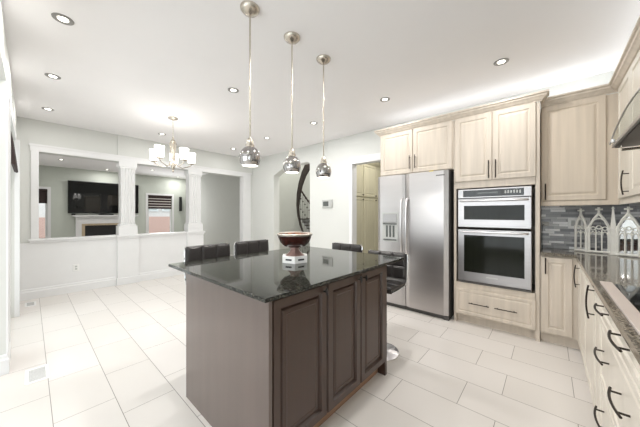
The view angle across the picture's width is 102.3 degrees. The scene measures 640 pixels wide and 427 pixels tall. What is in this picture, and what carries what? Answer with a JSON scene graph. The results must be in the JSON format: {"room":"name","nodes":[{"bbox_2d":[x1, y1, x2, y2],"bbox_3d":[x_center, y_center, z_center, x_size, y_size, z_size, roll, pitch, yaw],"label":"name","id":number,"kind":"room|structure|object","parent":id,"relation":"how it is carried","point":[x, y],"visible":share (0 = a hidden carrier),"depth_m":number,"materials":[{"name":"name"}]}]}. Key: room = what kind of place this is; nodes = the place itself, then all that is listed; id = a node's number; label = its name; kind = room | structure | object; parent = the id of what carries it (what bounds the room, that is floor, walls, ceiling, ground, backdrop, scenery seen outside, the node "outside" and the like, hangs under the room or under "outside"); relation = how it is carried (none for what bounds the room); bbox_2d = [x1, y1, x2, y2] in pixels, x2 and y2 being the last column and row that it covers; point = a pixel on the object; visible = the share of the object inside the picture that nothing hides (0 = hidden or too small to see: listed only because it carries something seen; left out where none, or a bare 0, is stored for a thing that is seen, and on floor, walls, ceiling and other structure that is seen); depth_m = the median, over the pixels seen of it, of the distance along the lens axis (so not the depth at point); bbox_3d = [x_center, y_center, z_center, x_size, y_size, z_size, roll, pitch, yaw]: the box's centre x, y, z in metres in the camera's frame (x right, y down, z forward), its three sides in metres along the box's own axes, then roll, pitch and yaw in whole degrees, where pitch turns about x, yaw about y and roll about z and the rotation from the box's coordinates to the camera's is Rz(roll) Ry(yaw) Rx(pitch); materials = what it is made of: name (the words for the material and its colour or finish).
{"room":"kitchen","nodes":[
{"label":"kitchen","id":0,"kind":"room"},
{"bbox_2d":[0,0,16,354],"bbox_3d":[-4.046,-0.075,3.328,12.430,2.750,0.140,0,0,42],"label":"wall","id":1,"kind":"structure","parent":0,"point":[5,72],"depth_m":2.09,"materials":[{"name":"paint"}]},
{"bbox_2d":[0,342,10,375],"bbox_3d":[-2.715,1.220,2.156,0.336,0.160,0.156,0,0,42],"label":"baseboard","id":2,"kind":"structure","parent":1,"relation":"attached to","point":[5,359],"depth_m":2.09,"materials":[{"name":"white paint"}]},
{"bbox_2d":[6,80,19,353],"bbox_3d":[-3.227,0.105,2.722,1.820,2.390,0.042,0,0,42],"label":"trim","id":3,"kind":"structure","parent":1,"relation":"attached to","point":[10,121],"depth_m":2.39,"materials":[{"name":"white paint"}]},
{"bbox_2d":[11,132,17,172],"bbox_3d":[-3.477,-0.686,2.937,0.820,0.347,0.032,0,0,42],"label":"blind","id":4,"kind":"object","parent":1,"relation":"attached to","point":[13,154],"visible":1,"depth_m":2.68,"materials":[{"name":"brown fabric"}]},
{"bbox_2d":[39,165,184,237],"bbox_3d":[-7.085,-0.075,9.152,0.150,2.750,4.530,0,0,42],"label":"wall","id":5,"kind":"structure","parent":0,"point":[62,222],"depth_m":8.50,"materials":[{"name":"paint"}]},
{"bbox_2d":[39,189,46,202],"bbox_3d":[-8.325,-0.535,7.666,0.050,0.430,0.290,0,0,42],"label":"roller blind","id":6,"kind":"object","parent":5,"relation":"attached to","point":[42,192],"visible":0.56,"depth_m":7.70,"materials":[{"name":"brown fabric"}]},
{"bbox_2d":[39,186,50,237],"bbox_3d":[-8.295,0.060,7.639,0.050,1.760,0.540,0,0,42],"label":"trim","id":7,"kind":"structure","parent":5,"relation":"attached to","point":[40,187],"depth_m":7.77,"materials":[{"name":"white paint"}]},
{"bbox_2d":[45,203,46,237],"bbox_3d":[-8.370,0.050,7.705,0.050,1.600,0.300,0,0,42],"label":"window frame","id":8,"kind":"structure","parent":5,"relation":"in","point":[45,203],"depth_m":7.78,"materials":[{"name":"white paint"}]},
{"bbox_2d":[68,180,138,212],"bbox_3d":[-7.278,-0.540,8.759,0.063,1.030,1.855,0,0,42],"label":"television","id":9,"kind":"object","parent":5,"relation":"attached to","point":[83,196],"visible":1,"depth_m":8.52,"materials":[{"name":"black plastic"}]},
{"bbox_2d":[148,209,170,232],"bbox_3d":[-6.268,0.065,10.071,0.050,1.570,0.830,0,0,42],"label":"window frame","id":10,"kind":"structure","parent":5,"relation":"in","point":[148,209],"depth_m":9.77,"materials":[{"name":"white paint"}]},
{"bbox_2d":[146,193,173,232],"bbox_3d":[-6.193,0.075,10.005,0.050,1.730,1.070,0,0,42],"label":"trim","id":11,"kind":"structure","parent":5,"relation":"attached to","point":[147,194],"depth_m":9.97,"materials":[{"name":"white paint"}]},
{"bbox_2d":[148,195,171,208],"bbox_3d":[-6.212,-0.460,10.021,0.060,0.520,0.820,0,0,42],"label":"zebra blind","id":12,"kind":"object","parent":5,"relation":"attached to","point":[154,201],"visible":1,"depth_m":10.00,"materials":[{"name":"brown fabric"}]},
{"bbox_2d":[179,197,181,210],"bbox_3d":[-5.608,-0.406,10.449,0.208,0.531,0.090,0,0,42],"label":"wall speaker","id":13,"kind":"object","parent":5,"relation":"attached to","point":[180,198],"visible":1,"depth_m":10.41,"materials":[{"name":"black plastic"}]},
{"bbox_2d":[17,116,251,289],"bbox_3d":[-3.197,-0.075,5.383,0.170,2.750,4.060,0,0,42],"label":"wall","id":14,"kind":"structure","parent":0,"point":[45,264],"depth_m":4.37,"materials":[{"name":"white paint"}]},
{"bbox_2d":[20,277,115,300],"bbox_3d":[-4.100,1.220,4.256,0.016,0.160,1.175,0,0,42],"label":"baseboard","id":15,"kind":"structure","parent":14,"relation":"attached to","point":[28,294],"depth_m":4.20,"materials":[{"name":"white paint"}]},
{"bbox_2d":[73,264,78,270],"bbox_3d":[-4.069,0.895,4.298,0.008,0.115,0.075,0,0,42],"label":"outlet","id":16,"kind":"object","parent":14,"relation":"attached to","point":[75,266],"visible":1,"depth_m":4.30,"materials":[{"name":"white plastic"}]},
{"bbox_2d":[28,231,204,285],"bbox_3d":[-3.581,0.843,4.938,0.265,0.914,2.665,0,0,42],"label":"trim","id":17,"kind":"structure","parent":14,"relation":"attached to","point":[127,245],"depth_m":4.80,"materials":[{"name":"white paint"}]},
{"bbox_2d":[116,161,137,234],"bbox_3d":[-3.646,-0.287,4.865,0.225,1.350,0.290,0,0,42],"label":"column","id":18,"kind":"structure","parent":14,"relation":"attached to","point":[126,225],"depth_m":4.80,"materials":[{"name":"white paint"}]},
{"bbox_2d":[29,143,251,241],"bbox_3d":[-3.162,0.113,5.412,0.182,2.375,3.910,0,0,42],"label":"trim","id":19,"kind":"structure","parent":14,"relation":"attached to","point":[245,179],"depth_m":4.70,"materials":[{"name":"white paint"}]},
{"bbox_2d":[139,268,183,280],"bbox_3d":[-3.192,1.220,5.278,0.016,0.160,0.860,0,0,42],"label":"baseboard","id":20,"kind":"structure","parent":14,"relation":"attached to","point":[151,275],"depth_m":5.21,"materials":[{"name":"white paint"}]},
{"bbox_2d":[184,170,202,231],"bbox_3d":[-2.836,-0.287,5.777,0.225,1.350,0.320,0,0,42],"label":"column","id":21,"kind":"structure","parent":14,"relation":"attached to","point":[193,223],"depth_m":5.70,"materials":[{"name":"white paint"}]},
{"bbox_2d":[185,174,239,254],"bbox_3d":[-3.628,-0.075,9.030,5.180,2.750,0.120,0,0,42],"label":"wall","id":22,"kind":"structure","parent":0,"point":[220,194],"depth_m":8.72,"materials":[{"name":"grey paint"}]},
{"bbox_2d":[279,165,309,248],"bbox_3d":[-0.801,-1.200,8.237,0.100,5.000,3.150,0,0,42],"label":"wall","id":23,"kind":"structure","parent":0,"point":[288,183],"depth_m":8.06,"materials":[{"name":"grey paint"}]},
{"bbox_2d":[0,254,597,426],"bbox_3d":[-2.369,1.350,5.215,12.430,0.100,9.750,0,0,42],"label":"floor","id":24,"kind":"structure","parent":0,"point":[115,356],"depth_m":2.09,"materials":[{"name":"tile"}]},
{"bbox_2d":[25,301,35,306],"bbox_3d":[-4.164,1.296,3.707,0.250,0.006,0.110,0,0,42],"label":"floor vent","id":25,"kind":"object","parent":24,"relation":"in","point":[28,304],"visible":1,"depth_m":3.69,"materials":[{"name":"white plastic"}]},
{"bbox_2d":[24,364,49,385],"bbox_3d":[-2.292,1.296,2.088,0.280,0.006,0.133,0,0,42],"label":"floor vent","id":26,"kind":"object","parent":24,"relation":"in","point":[40,373],"visible":1,"depth_m":2.08,"materials":[{"name":"white plastic"}]},
{"bbox_2d":[28,366,45,382],"bbox_3d":[-2.289,1.294,2.086,0.214,0.002,0.093,0,0,42],"label":"grille","id":27,"kind":"object","parent":26,"relation":"attached to","point":[39,373],"depth_m":2.08,"materials":[{"name":"white metal"}]},
{"bbox_2d":[72,215,137,236],"bbox_3d":[-7.209,0.669,8.734,0.220,1.262,1.720,0,0,42],"label":"fireplace","id":28,"kind":"object","parent":24,"relation":"on","point":[85,225],"visible":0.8,"depth_m":8.50,"materials":[{"name":"white paint"}]},
{"bbox_2d":[72,215,137,216],"bbox_3d":[-7.209,0.074,8.734,0.220,0.072,1.720,0,0,42],"label":"mantel shelf","id":29,"kind":"object","parent":28,"relation":"attached to","point":[72,215],"depth_m":8.46,"materials":[{"name":"white paint"}]},
{"bbox_2d":[184,242,229,283],"bbox_3d":[-0.898,0.790,2.267,0.405,1.020,0.427,0,0,42],"label":"bar stool","id":30,"kind":"object","parent":24,"relation":"on","point":[200,252],"visible":0.22,"depth_m":2.34,"materials":[{"name":"black leather"}]},
{"bbox_2d":[234,239,268,254],"bbox_3d":[-0.586,0.790,2.641,0.405,1.020,0.427,0,0,40],"label":"bar stool","id":31,"kind":"object","parent":24,"relation":"on","point":[243,247],"visible":0.2,"depth_m":2.71,"materials":[{"name":"black leather"}]},
{"bbox_2d":[186,265,386,426],"bbox_3d":[-0.191,0.847,1.950,0.984,0.907,1.187,0,0,42],"label":"kitchen island","id":32,"kind":"object","parent":24,"relation":"on","point":[294,360],"visible":0.91,"depth_m":1.49,"materials":[{"name":"espresso wood"},{"name":"wood"},{"name":"black granite"}]},
{"bbox_2d":[168,246,403,302],"bbox_3d":[-0.205,0.382,2.064,1.192,0.020,1.446,0,0,42],"label":"island countertop","id":33,"kind":"structure","parent":32,"relation":"on","point":[264,277],"depth_m":1.72,"materials":[{"name":"black stone"}]},
{"bbox_2d":[277,232,312,263],"bbox_3d":[-0.197,0.260,2.021,0.280,0.222,0.280,0,0,42],"label":"footed bowl","id":34,"kind":"object","parent":33,"relation":"on","point":[293,240],"visible":1,"depth_m":1.94,"materials":[{"name":"brown ceramic"}]},
{"bbox_2d":[296,164,309,231],"bbox_3d":[-0.012,-0.105,7.837,1.090,2.810,1.500,0,0,42],"label":"curved staircase","id":35,"kind":"structure","parent":24,"relation":"on","point":[306,221],"depth_m":7.62,"materials":[{"name":"brown wood"}]},
{"bbox_2d":[332,242,362,252],"bbox_3d":[0.190,0.821,2.871,0.427,0.958,0.405,0,0,42],"label":"bar stool","id":36,"kind":"object","parent":24,"relation":"on","point":[337,246],"visible":0.16,"depth_m":2.96,"materials":[{"name":"black leather"}]},
{"bbox_2d":[357,162,380,252],"bbox_3d":[1.107,0.074,5.981,0.590,2.452,2.187,0,0,42],"label":"pantry cabinet","id":37,"kind":"object","parent":24,"relation":"on","point":[368,174],"visible":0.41,"depth_m":5.51,"materials":[{"name":"beige wood"}]},
{"bbox_2d":[368,249,407,360],"bbox_3d":[0.564,0.838,2.465,0.427,0.925,0.405,0,0,38],"label":"bar stool","id":38,"kind":"object","parent":24,"relation":"on","point":[397,272],"visible":0.33,"depth_m":2.48,"materials":[{"name":"black leather"}]},
{"bbox_2d":[378,170,453,320],"bbox_3d":[1.349,0.381,3.600,0.955,1.838,0.625,0,0,42],"label":"refrigerator","id":39,"kind":"object","parent":24,"relation":"on","point":[416,210],"visible":0.84,"depth_m":3.31,"materials":[{"name":"metal"}]},
{"bbox_2d":[454,102,540,341],"bbox_3d":[2.078,0.079,3.045,0.798,2.442,0.542,0,0,42],"label":"tall cabinet","id":40,"kind":"object","parent":24,"relation":"on","point":[499,148],"visible":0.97,"depth_m":2.85,"materials":[{"name":"beige wood"}]},
{"bbox_2d":[458,228,531,292],"bbox_3d":[2.039,0.494,3.009,0.686,0.632,0.493,0,0,42],"label":"wall oven","id":41,"kind":"object","parent":40,"relation":"in","point":[500,258],"visible":1,"depth_m":2.84,"materials":[{"name":"metal"}]},
{"bbox_2d":[458,186,531,228],"bbox_3d":[2.039,-0.068,3.009,0.686,0.445,0.493,0,0,42],"label":"microwave","id":42,"kind":"object","parent":40,"relation":"in","point":[502,207],"visible":1,"depth_m":2.83,"materials":[{"name":"metal"}]},
{"bbox_2d":[540,255,579,349],"bbox_3d":[2.488,0.858,2.682,0.288,0.884,0.524,0,0,42],"label":"base cabinet","id":43,"kind":"object","parent":24,"relation":"on","point":[558,291],"visible":0.95,"depth_m":2.52,"materials":[{"name":"beige wood"}]},
{"bbox_2d":[573,263,600,424],"bbox_3d":[2.209,0.858,1.749,0.652,0.884,1.490,0,0,42],"label":"base cabinet","id":44,"kind":"object","parent":24,"relation":"on","point":[588,318],"visible":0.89,"depth_m":1.70,"materials":[{"name":"beige wood"}]},
{"bbox_2d":[540,247,639,364],"bbox_3d":[1.766,0.400,1.419,0.888,0.030,3.368,0,0,42],"label":"countertop","id":45,"kind":"structure","parent":44,"relation":"on","point":[597,267],"depth_m":1.67,"materials":[{"name":"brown stone"}]},
{"bbox_2d":[573,207,639,257],"bbox_3d":[2.752,0.157,2.484,0.082,0.453,0.486,0,0,-18],"label":"screen","id":46,"kind":"object","parent":45,"relation":"on","point":[624,240],"visible":1,"depth_m":2.41,"materials":[{"name":"beige paint"}]},
{"bbox_2d":[619,216,637,254],"bbox_3d":[2.795,0.195,2.331,0.004,0.357,0.130,0,0,-25],"label":"mirror","id":47,"kind":"object","parent":46,"relation":"attached to","point":[628,232],"depth_m":2.33,"materials":[{"name":"mirror"}]},
{"bbox_2d":[600,281,639,334],"bbox_3d":[1.476,0.368,0.963,0.503,0.034,0.840,0,0,42],"label":"cooktop","id":48,"kind":"object","parent":45,"relation":"in","point":[627,298],"visible":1,"depth_m":1.13,"materials":[{"name":"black glass"}]},
{"bbox_2d":[593,300,639,426],"bbox_3d":[1.431,0.858,0.875,0.652,0.884,0.849,0,0,42],"label":"base cabinet","id":49,"kind":"object","parent":24,"relation":"on","point":[619,368],"visible":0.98,"depth_m":1.03,"materials":[{"name":"beige wood"}]},
{"bbox_2d":[1,0,639,177],"bbox_3d":[-3.422,-1.500,4.030,12.430,0.100,6.580,0,0,42],"label":"ceiling","id":50,"kind":"structure","parent":0,"point":[124,67],"depth_m":2.43,"materials":[{"name":"paint"}]},
{"bbox_2d":[41,107,53,110],"bbox_3d":[-3.755,-1.446,3.558,0.124,0.007,0.124,0,0,42],"label":"recessed light","id":51,"kind":"object","parent":50,"relation":"in","point":[44,108],"visible":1,"depth_m":3.56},
{"bbox_2d":[44,73,60,79],"bbox_3d":[-2.809,-1.446,2.710,0.124,0.007,0.124,0,0,42],"label":"recessed light","id":52,"kind":"object","parent":50,"relation":"in","point":[53,76],"visible":1,"depth_m":2.71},
{"bbox_2d":[51,13,73,25],"bbox_3d":[-1.910,-1.446,1.915,0.124,0.007,0.124,0,0,42],"label":"recessed light","id":53,"kind":"object","parent":50,"relation":"in","point":[61,18],"visible":1,"depth_m":1.91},
{"bbox_2d":[149,116,195,171],"bbox_3d":[-2.203,-1.038,3.904,0.623,0.825,0.609,0,0,42],"label":"chandelier","id":54,"kind":"object","parent":50,"relation":"hanging from","point":[157,153],"visible":1,"depth_m":3.84,"materials":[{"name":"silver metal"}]},
{"bbox_2d":[228,88,238,92],"bbox_3d":[-1.014,-1.446,3.014,0.124,0.007,0.124,0,0,42],"label":"recessed light","id":55,"kind":"object","parent":50,"relation":"in","point":[233,90],"visible":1,"depth_m":3.02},
{"bbox_2d":[239,0,260,166],"bbox_3d":[-0.493,-0.895,1.816,0.146,1.110,0.146,0,0,42],"label":"pendant light","id":56,"kind":"object","parent":50,"relation":"hanging from","point":[249,156],"visible":1,"depth_m":1.79,"materials":[{"name":"silver metal"}]},
{"bbox_2d":[283,31,300,173],"bbox_3d":[-0.229,-0.895,2.113,0.146,1.110,0.146,0,0,42],"label":"pendant light","id":57,"kind":"object","parent":50,"relation":"hanging from","point":[291,164],"visible":1,"depth_m":2.09,"materials":[{"name":"silver metal"}]},
{"bbox_2d":[316,54,330,177],"bbox_3d":[0.033,-0.895,2.408,0.146,1.110,0.146,0,0,42],"label":"pendant light","id":58,"kind":"object","parent":50,"relation":"hanging from","point":[323,170],"visible":1,"depth_m":2.37,"materials":[{"name":"silver metal"}]},
{"bbox_2d":[380,97,389,101],"bbox_3d":[0.821,-1.446,3.257,0.124,0.007,0.124,0,0,42],"label":"recessed light","id":59,"kind":"object","parent":50,"relation":"in","point":[384,99],"visible":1,"depth_m":3.25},
{"bbox_2d":[493,58,508,65],"bbox_3d":[1.725,-1.446,2.453,0.124,0.007,0.124,0,0,42],"label":"recessed light","id":60,"kind":"object","parent":50,"relation":"in","point":[502,61],"visible":1,"depth_m":2.45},
{"bbox_2d":[252,71,617,250],"bbox_3d":[0.775,-0.075,4.689,7.030,2.750,0.180,0,0,42],"label":"wall","id":61,"kind":"structure","parent":0,"point":[328,226],"depth_m":5.14,"materials":[{"name":"paint"}]},
{"bbox_2d":[274,162,309,176],"bbox_3d":[-0.611,-1.019,5.921,1.220,0.184,0.180,0,0,42],"label":"trim","id":62,"kind":"structure","parent":61,"relation":"attached to","point":[279,171],"depth_m":6.19,"materials":[{"name":"paint"}]},
{"bbox_2d":[322,199,332,207],"bbox_3d":[0.143,-0.203,5.110,0.265,0.165,0.030,0,0,42],"label":"thermostat","id":63,"kind":"object","parent":61,"relation":"attached to","point":[325,203],"visible":1,"depth_m":5.09,"materials":[{"name":"grey plastic"}]},
{"bbox_2d":[349,153,380,243],"bbox_3d":[0.912,0.135,4.511,0.880,2.330,0.145,0,0,42],"label":"trim","id":64,"kind":"structure","parent":61,"relation":"attached to","point":[377,156],"depth_m":4.73,"materials":[{"name":"white paint"}]},
{"bbox_2d":[381,121,453,176],"bbox_3d":[1.409,-0.846,3.640,0.991,0.592,0.542,0,0,42],"label":"upper cabinet","id":65,"kind":"object","parent":61,"relation":"attached to","point":[427,148],"visible":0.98,"depth_m":3.41,"materials":[{"name":"beige wood"}]},
{"bbox_2d":[374,89,548,136],"bbox_3d":[1.702,-1.183,3.368,1.934,0.078,0.560,0,0,42],"label":"crown molding","id":66,"kind":"structure","parent":65,"relation":"attached to","point":[538,96],"depth_m":2.99,"materials":[{"name":"beige wood"}]},
{"bbox_2d":[568,218,589,228],"bbox_3d":[2.779,0.100,2.766,0.170,0.120,0.010,0,0,42],"label":"switch plate","id":67,"kind":"object","parent":61,"relation":"attached to","point":[571,221],"visible":0.52,"depth_m":2.79,"materials":[{"name":"white plastic"}]},
{"bbox_2d":[541,93,618,205],"bbox_3d":[2.754,-0.603,2.546,0.866,1.035,0.374,0,0,42],"label":"upper cabinet","id":68,"kind":"object","parent":61,"relation":"attached to","point":[579,165],"visible":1,"depth_m":2.53,"materials":[{"name":"beige wood"}]},
{"bbox_2d":[541,202,639,250],"bbox_3d":[2.892,0.127,2.680,0.896,0.514,0.011,0,0,42],"label":"backsplash","id":69,"kind":"structure","parent":61,"relation":"attached to","point":[557,234],"depth_m":2.80,"materials":[{"name":"tile"}]},
{"bbox_3d":[1.175,-0.075,-0.041,0.150,2.750,6.600,0,0,42],"label":"wall","id":70,"kind":"structure","parent":0,"visible":0},
{"bbox_2d":[609,87,639,150],"bbox_3d":[1.532,-0.898,0.913,0.558,1.100,1.103,0,0,42],"label":"range hood","id":71,"kind":"object","parent":70,"relation":"attached to","point":[630,137],"visible":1,"depth_m":1.29,"materials":[{"name":"metal"}]},
{"bbox_2d":[618,50,639,204],"bbox_3d":[2.454,-0.603,1.831,0.404,1.035,1.198,0,0,42],"label":"upper cabinet","id":72,"kind":"object","parent":70,"relation":"attached to","point":[628,160],"visible":0.91,"depth_m":1.97,"materials":[{"name":"beige wood"}]},
{"bbox_2d":[541,16,639,107],"bbox_3d":[2.147,-1.161,2.104,0.546,0.078,1.198,0,0,42],"label":"crown molding","id":73,"kind":"structure","parent":72,"relation":"attached to","point":[632,48],"depth_m":2.30,"materials":[{"name":"beige wood"}]},
{"label":"outside","id":74,"kind":"structure","parent":0,"visible":0},
{"bbox_3d":[-13.268,1.750,11.791,12.500,0.100,24.000,0,0,42],"label":"pavement","id":75,"kind":"object","parent":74,"visible":0},
{"bbox_2d":[39,203,169,237],"bbox_3d":[-12.616,-1.500,13.217,3.580,6.400,15.000,0,0,42],"label":"house","id":76,"kind":"structure","parent":75,"relation":"on","point":[159,219],"depth_m":14.46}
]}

